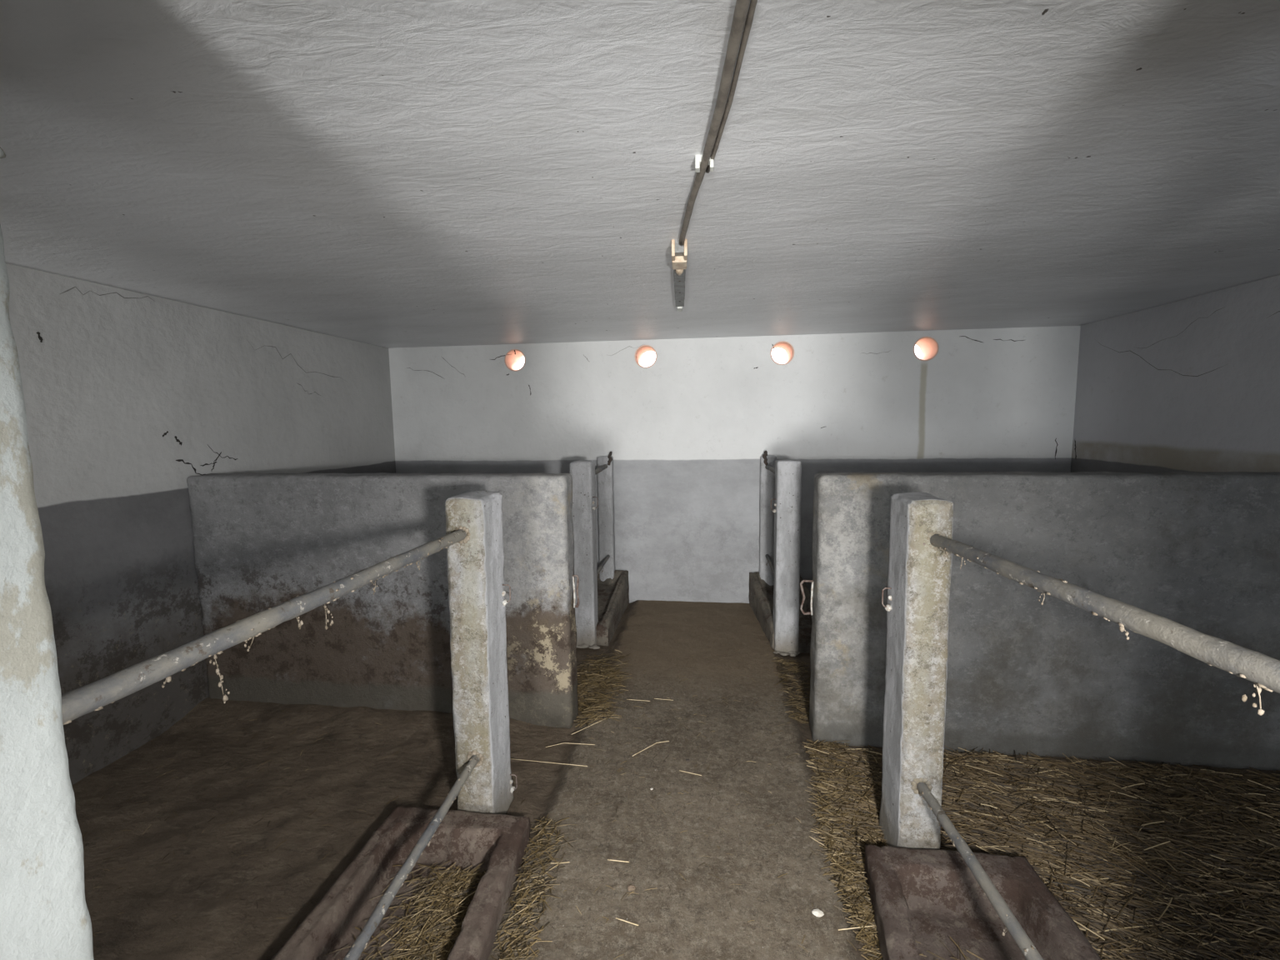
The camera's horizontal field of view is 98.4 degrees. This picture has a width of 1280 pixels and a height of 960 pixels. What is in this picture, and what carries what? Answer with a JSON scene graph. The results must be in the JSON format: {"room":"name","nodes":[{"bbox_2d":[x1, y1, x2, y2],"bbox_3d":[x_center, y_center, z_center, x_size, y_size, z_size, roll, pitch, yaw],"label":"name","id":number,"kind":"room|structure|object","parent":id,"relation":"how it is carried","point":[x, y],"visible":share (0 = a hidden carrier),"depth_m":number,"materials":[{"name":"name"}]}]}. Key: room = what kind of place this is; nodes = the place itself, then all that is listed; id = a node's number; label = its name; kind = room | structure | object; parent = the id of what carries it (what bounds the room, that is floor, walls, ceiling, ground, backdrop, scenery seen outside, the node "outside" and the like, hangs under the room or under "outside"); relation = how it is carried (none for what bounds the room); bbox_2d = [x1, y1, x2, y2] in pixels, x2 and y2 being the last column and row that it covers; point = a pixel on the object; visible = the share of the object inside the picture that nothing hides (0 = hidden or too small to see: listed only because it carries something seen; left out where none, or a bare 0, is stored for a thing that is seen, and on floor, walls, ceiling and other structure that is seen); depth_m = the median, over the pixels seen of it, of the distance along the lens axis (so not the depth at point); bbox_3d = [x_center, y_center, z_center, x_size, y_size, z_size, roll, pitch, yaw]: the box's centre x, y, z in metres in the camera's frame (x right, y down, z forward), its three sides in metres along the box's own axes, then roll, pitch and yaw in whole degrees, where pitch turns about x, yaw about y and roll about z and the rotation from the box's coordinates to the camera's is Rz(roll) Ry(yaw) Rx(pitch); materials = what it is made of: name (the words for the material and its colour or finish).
{"room":"farm building","nodes":[
{"label":"farm building","id":0,"kind":"room"},
{"bbox_2d":[5,263,395,784],"bbox_3d":[-2.816,0.280,1.804,0.252,2.535,6.780,0,6,7],"label":"wall","id":1,"kind":"structure","parent":0,"point":[130,396],"depth_m":2.86,"materials":[{"name":"paint"}]},
{"bbox_2d":[0,0,1279,348],"bbox_3d":[0.162,-0.929,1.524,5.779,0.170,6.894,0,6,7],"label":"ceiling","id":2,"kind":"structure","parent":0,"point":[386,173],"depth_m":1.45,"materials":[{"name":"paint"}]},
{"bbox_2d":[671,239,687,311],"bbox_3d":[0.191,-0.949,2.663,0.060,0.080,1.135,0,6,4],"label":"light fixture","id":3,"kind":"object","parent":2,"relation":"attached to","point":[679,253],"visible":0.97,"depth_m":2.26,"materials":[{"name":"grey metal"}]},
{"bbox_2d":[678,0,757,245],"bbox_3d":[0.129,-0.753,0.701,0.105,0.038,2.782,0,6,3],"label":"conduit","id":4,"kind":"object","parent":2,"relation":"attached to","point":[704,162],"visible":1,"depth_m":1.14,"materials":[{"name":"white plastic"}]},
{"bbox_2d":[71,600,1279,959],"bbox_3d":[0.176,1.432,1.639,5.770,0.082,6.610,0,6,7],"label":"floor","id":5,"kind":"structure","parent":0,"point":[292,877],"depth_m":2.30,"materials":[{"name":"concrete"}]},
{"bbox_2d":[0,146,94,959],"bbox_3d":[-1.086,0.419,0.661,0.678,2.336,0.261,0,6,7],"label":"concrete pillar","id":6,"kind":"structure","parent":5,"relation":"on","point":[44,913],"depth_m":0.69,"materials":[{"name":"white paint"}]},
{"bbox_2d":[82,708,549,944],"bbox_3d":[-1.453,1.376,2.303,1.946,0.066,1.439,0,6,7],"label":"crumbs","id":7,"kind":"object","parent":5,"relation":"on","point":[257,708],"visible":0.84,"depth_m":2.37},
{"bbox_2d":[270,805,529,959],"bbox_3d":[-0.745,1.424,1.522,0.640,0.164,1.320,0,6,7],"label":"trough","id":8,"kind":"object","parent":5,"relation":"on","point":[465,838],"visible":0.82,"depth_m":1.87,"materials":[{"name":"brown concrete"}]},
{"bbox_2d":[324,860,486,959],"bbox_3d":[-0.749,1.437,1.550,0.432,0.040,0.950,0,6,7],"label":"straw","id":9,"kind":"object","parent":8,"relation":"in","point":[417,933],"visible":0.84,"depth_m":1.79,"materials":[{"name":"beige plant"}]},
{"bbox_2d":[445,490,517,814],"bbox_3d":[-0.633,0.729,2.227,0.203,1.359,0.233,0,6,7],"label":"concrete post","id":10,"kind":"object","parent":5,"relation":"on","point":[477,602],"visible":0.94,"depth_m":2.14,"materials":[{"name":"concrete"}]},
{"bbox_2d":[61,529,466,724],"bbox_3d":[-0.757,0.322,1.419,0.052,0.146,1.377,0,6,8],"label":"pipe rail","id":11,"kind":"object","parent":10,"relation":"attached to","point":[94,696],"visible":0.95,"depth_m":1.06,"materials":[{"name":"grey metal"}]},
{"bbox_2d":[343,755,479,959],"bbox_3d":[-0.719,1.192,1.508,0.039,0.097,1.376,0,6,6],"label":"pipe rail","id":12,"kind":"object","parent":10,"relation":"attached to","point":[361,942],"visible":0.98,"depth_m":1.65,"materials":[{"name":"grey metal"}]},
{"bbox_2d":[490,814,577,959],"bbox_3d":[-0.374,1.411,1.805,0.230,0.042,0.913,0,6,4],"label":"litter","id":13,"kind":"object","parent":5,"relation":"on","point":[536,852],"visible":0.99,"depth_m":1.87,"materials":[{"name":"beige plant"}]},
{"bbox_2d":[510,758,587,766],"bbox_3d":[-0.434,1.334,2.608,0.382,0.004,0.003,0,6,10],"label":"stalk","id":14,"kind":"object","parent":5,"relation":"on","point":[511,758],"visible":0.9,"depth_m":2.60,"materials":[{"name":"beige plant"}]},
{"bbox_2d":[545,742,594,747],"bbox_3d":[-0.346,1.317,2.753,0.243,0.004,0.031,-1,6,-4],"label":"stalk","id":15,"kind":"object","parent":5,"relation":"on","point":[562,742],"visible":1,"depth_m":2.75,"materials":[{"name":"beige plant"}]},
{"bbox_2d":[570,460,599,649],"bbox_3d":[-0.397,0.539,3.966,0.231,1.358,0.202,0,6,7],"label":"concrete post","id":16,"kind":"object","parent":5,"relation":"on","point":[582,472],"visible":0.79,"depth_m":3.92,"materials":[{"name":"concrete"}]},
{"bbox_2d":[595,464,607,474],"bbox_3d":[-0.351,-0.063,4.386,0.043,0.065,0.827,0,6,8],"label":"pipe rail","id":17,"kind":"object","parent":16,"relation":"attached to","point":[601,468],"visible":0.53,"depth_m":4.51,"materials":[{"name":"grey metal"}]},
{"bbox_2d":[597,555,609,574],"bbox_3d":[-0.339,0.749,4.474,0.037,0.100,0.827,0,6,9],"label":"pipe rail","id":18,"kind":"object","parent":16,"relation":"attached to","point":[607,557],"visible":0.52,"depth_m":4.64,"materials":[{"name":"grey metal"}]},
{"bbox_2d":[572,715,610,734],"bbox_3d":[-0.255,1.297,2.923,0.258,0.004,0.003,-6,8,-41],"label":"stalk","id":19,"kind":"object","parent":5,"relation":"on","point":[610,716],"visible":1,"depth_m":2.91,"materials":[{"name":"beige plant"}]},
{"bbox_2d":[571,647,633,728],"bbox_3d":[-0.291,1.246,3.377,0.489,0.064,0.975,0,6,7],"label":"litter","id":20,"kind":"object","parent":5,"relation":"on","point":[595,691],"visible":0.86,"depth_m":3.32,"materials":[{"name":"brown plant"}]},
{"bbox_2d":[596,451,615,581],"bbox_3d":[-0.296,0.433,4.872,0.142,1.373,0.118,0,6,7],"label":"wall pier","id":21,"kind":"object","parent":5,"relation":"on","point":[605,477],"visible":0.81,"depth_m":4.83,"materials":[{"name":"grey concrete"}]},
{"bbox_2d":[595,570,629,645],"bbox_3d":[-0.372,1.014,4.502,0.428,0.335,0.974,0,6,7],"label":"trough","id":22,"kind":"object","parent":5,"relation":"on","point":[612,594],"visible":0.48,"depth_m":4.50,"materials":[{"name":"grey concrete"}]},
{"bbox_2d":[607,859,629,862],"bbox_3d":[-0.079,1.389,2.015,0.081,0.004,0.003,0,6,9],"label":"stalk","id":23,"kind":"object","parent":5,"relation":"on","point":[607,859],"visible":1,"depth_m":2.02,"materials":[{"name":"beige plant"}]},
{"bbox_2d":[615,917,638,925],"bbox_3d":[-0.042,1.416,1.771,0.078,0.004,0.003,2,7,21],"label":"stalk","id":24,"kind":"object","parent":5,"relation":"on","point":[616,917],"visible":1,"depth_m":1.77,"materials":[{"name":"beige plant"}]},
{"bbox_2d":[627,884,635,891],"bbox_3d":[-0.029,1.400,1.896,0.030,0.017,0.024,0,6,7],"label":"chip","id":25,"kind":"object","parent":5,"relation":"on","point":[631,887],"visible":1,"depth_m":1.89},
{"bbox_2d":[632,740,669,755],"bbox_3d":[0.048,1.314,2.717,0.218,0.004,0.026,-5,7,-33],"label":"stalk","id":26,"kind":"object","parent":5,"relation":"on","point":[666,741],"visible":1,"depth_m":2.72,"materials":[{"name":"beige plant"}]},
{"bbox_2d":[519,639,856,959],"bbox_3d":[0.248,1.318,2.646,1.092,0.014,2.795,0,6,7],"label":"crumbs","id":27,"kind":"object","parent":5,"relation":"on","point":[647,639],"visible":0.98,"depth_m":2.39,"materials":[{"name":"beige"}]},
{"bbox_2d":[759,450,776,585],"bbox_3d":[1.084,0.433,4.692,0.137,1.372,0.118,0,6,7],"label":"wall pier","id":28,"kind":"object","parent":5,"relation":"on","point":[767,477],"visible":0.56,"depth_m":4.65,"materials":[{"name":"grey concrete"}]},
{"bbox_2d":[748,571,812,653],"bbox_3d":[1.149,1.009,4.310,0.432,0.345,1.004,-1,6,2],"label":"trough","id":29,"kind":"object","parent":5,"relation":"on","point":[761,594],"visible":0.41,"depth_m":4.27,"materials":[{"name":"grey concrete"}]},
{"bbox_2d":[770,459,801,656],"bbox_3d":[0.996,0.540,3.797,0.205,1.357,0.203,0,6,5],"label":"concrete post","id":30,"kind":"object","parent":5,"relation":"on","point":[787,510],"visible":0.99,"depth_m":3.75,"materials":[{"name":"concrete"}]},
{"bbox_2d":[765,554,774,574],"bbox_3d":[1.052,0.728,4.298,0.036,0.122,0.818,0,6,4],"label":"pipe rail","id":31,"kind":"object","parent":30,"relation":"attached to","point":[767,556],"visible":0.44,"depth_m":4.49,"materials":[{"name":"grey metal"}]},
{"bbox_2d":[765,465,774,474],"bbox_3d":[1.030,-0.064,4.213,0.042,0.048,0.817,0,6,4],"label":"pipe rail","id":32,"kind":"object","parent":30,"relation":"attached to","point":[769,467],"visible":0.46,"depth_m":4.36,"materials":[{"name":"grey metal"}]},
{"bbox_2d":[771,656,810,728],"bbox_3d":[0.963,1.235,3.312,0.301,0.050,0.856,0,6,7],"label":"litter","id":33,"kind":"object","parent":5,"relation":"on","point":[790,668],"visible":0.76,"depth_m":3.31,"materials":[{"name":"brown plant"}]},
{"bbox_2d":[811,909,824,917],"bbox_3d":[0.577,1.403,1.793,0.038,0.016,0.026,0,6,7],"label":"chip","id":34,"kind":"object","parent":5,"relation":"on","point":[817,912],"visible":1,"depth_m":1.78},
{"bbox_2d":[809,835,837,853],"bbox_3d":[0.693,1.375,2.078,0.003,0.004,0.128,-6,8,-41],"label":"stalk","id":35,"kind":"object","parent":5,"relation":"on","point":[809,836],"visible":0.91,"depth_m":2.09,"materials":[{"name":"beige plant"}]},
{"bbox_2d":[802,739,886,959],"bbox_3d":[0.823,1.373,2.042,0.342,0.057,1.511,0,6,6],"label":"litter","id":36,"kind":"object","parent":5,"relation":"on","point":[852,884],"visible":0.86,"depth_m":2.12,"materials":[{"name":"beige plant"}]},
{"bbox_2d":[838,925,874,930],"bbox_3d":[0.681,1.410,1.740,0.119,0.004,0.003,-1,6,-6],"label":"stalk","id":37,"kind":"object","parent":5,"relation":"on","point":[870,925],"visible":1,"depth_m":1.74,"materials":[{"name":"beige plant"}]},
{"bbox_2d":[879,491,953,849],"bbox_3d":[0.989,0.729,2.020,0.189,1.357,0.233,0,6,7],"label":"concrete post","id":38,"kind":"object","parent":5,"relation":"on","point":[917,607],"visible":0.89,"depth_m":1.93,"materials":[{"name":"concrete"}]},
{"bbox_2d":[916,781,1044,959],"bbox_3d":[0.919,1.129,1.280,0.039,0.126,1.399,0,6,6],"label":"pipe rail","id":39,"kind":"object","parent":38,"relation":"attached to","point":[1012,924],"visible":1,"depth_m":1.50,"materials":[{"name":"grey metal"}]},
{"bbox_2d":[930,534,1279,715],"bbox_3d":[0.909,0.252,1.185,0.050,0.144,1.396,0,6,7],"label":"pipe rail","id":40,"kind":"object","parent":38,"relation":"attached to","point":[1263,670],"visible":0.98,"depth_m":0.95,"materials":[{"name":"grey metal"}]},
{"bbox_2d":[864,844,1101,959],"bbox_3d":[0.934,1.427,1.305,0.708,0.160,1.305,0,6,7],"label":"trough","id":41,"kind":"object","parent":5,"relation":"on","point":[926,897],"visible":0.89,"depth_m":1.77,"materials":[{"name":"concrete"}]},
{"bbox_2d":[915,936,983,959],"bbox_3d":[0.939,1.442,1.282,0.536,0.038,0.846,0,6,7],"label":"straw","id":42,"kind":"object","parent":41,"relation":"in","point":[922,954],"visible":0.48,"depth_m":1.64,"materials":[{"name":"beige plant"}]},
{"bbox_2d":[801,740,1279,959],"bbox_3d":[1.858,1.405,1.646,2.455,0.061,2.116,0,6,7],"label":"bedding","id":43,"kind":"object","parent":5,"relation":"on","point":[1219,843],"visible":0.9,"depth_m":2.12,"materials":[{"name":"beige plant"}]},
{"bbox_2d":[388,325,1080,603],"bbox_3d":[0.600,-0.100,4.921,6.330,2.535,0.342,0,6,7],"label":"wall","id":44,"kind":"structure","parent":0,"point":[687,434],"depth_m":4.72,"materials":[{"name":"paint"}]},
{"bbox_2d":[504,349,525,371],"bbox_3d":[-1.079,-1.074,5.037,0.194,0.194,0.352,0,6,7],"label":"vent pipe","id":45,"kind":"object","parent":44,"relation":"in","point":[512,361],"visible":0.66,"depth_m":4.98,"materials":[{"name":"plastic"}]},
{"bbox_2d":[634,345,657,368],"bbox_3d":[0.071,-1.074,4.888,0.194,0.194,0.352,0,6,7],"label":"vent pipe","id":46,"kind":"object","parent":44,"relation":"in","point":[642,349],"visible":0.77,"depth_m":4.79,"materials":[{"name":"plastic"}]},
{"bbox_2d":[770,340,794,364],"bbox_3d":[1.201,-1.070,4.742,0.194,0.194,0.352,0,6,7],"label":"vent pipe","id":47,"kind":"object","parent":44,"relation":"in","point":[786,346],"visible":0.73,"depth_m":4.63,"materials":[{"name":"plastic"}]},
{"bbox_2d":[913,336,939,360],"bbox_3d":[2.313,-1.070,4.599,0.194,0.194,0.352,0,6,7],"label":"vent pipe","id":48,"kind":"object","parent":44,"relation":"in","point":[928,346],"visible":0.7,"depth_m":4.52,"materials":[{"name":"plastic"}]},
{"bbox_2d":[1070,275,1279,472],"bbox_3d":[3.113,0.281,1.038,0.252,2.535,6.780,0,6,7],"label":"wall","id":49,"kind":"structure","parent":0,"point":[1191,384],"depth_m":3.33,"materials":[{"name":"paint"}]}
]}

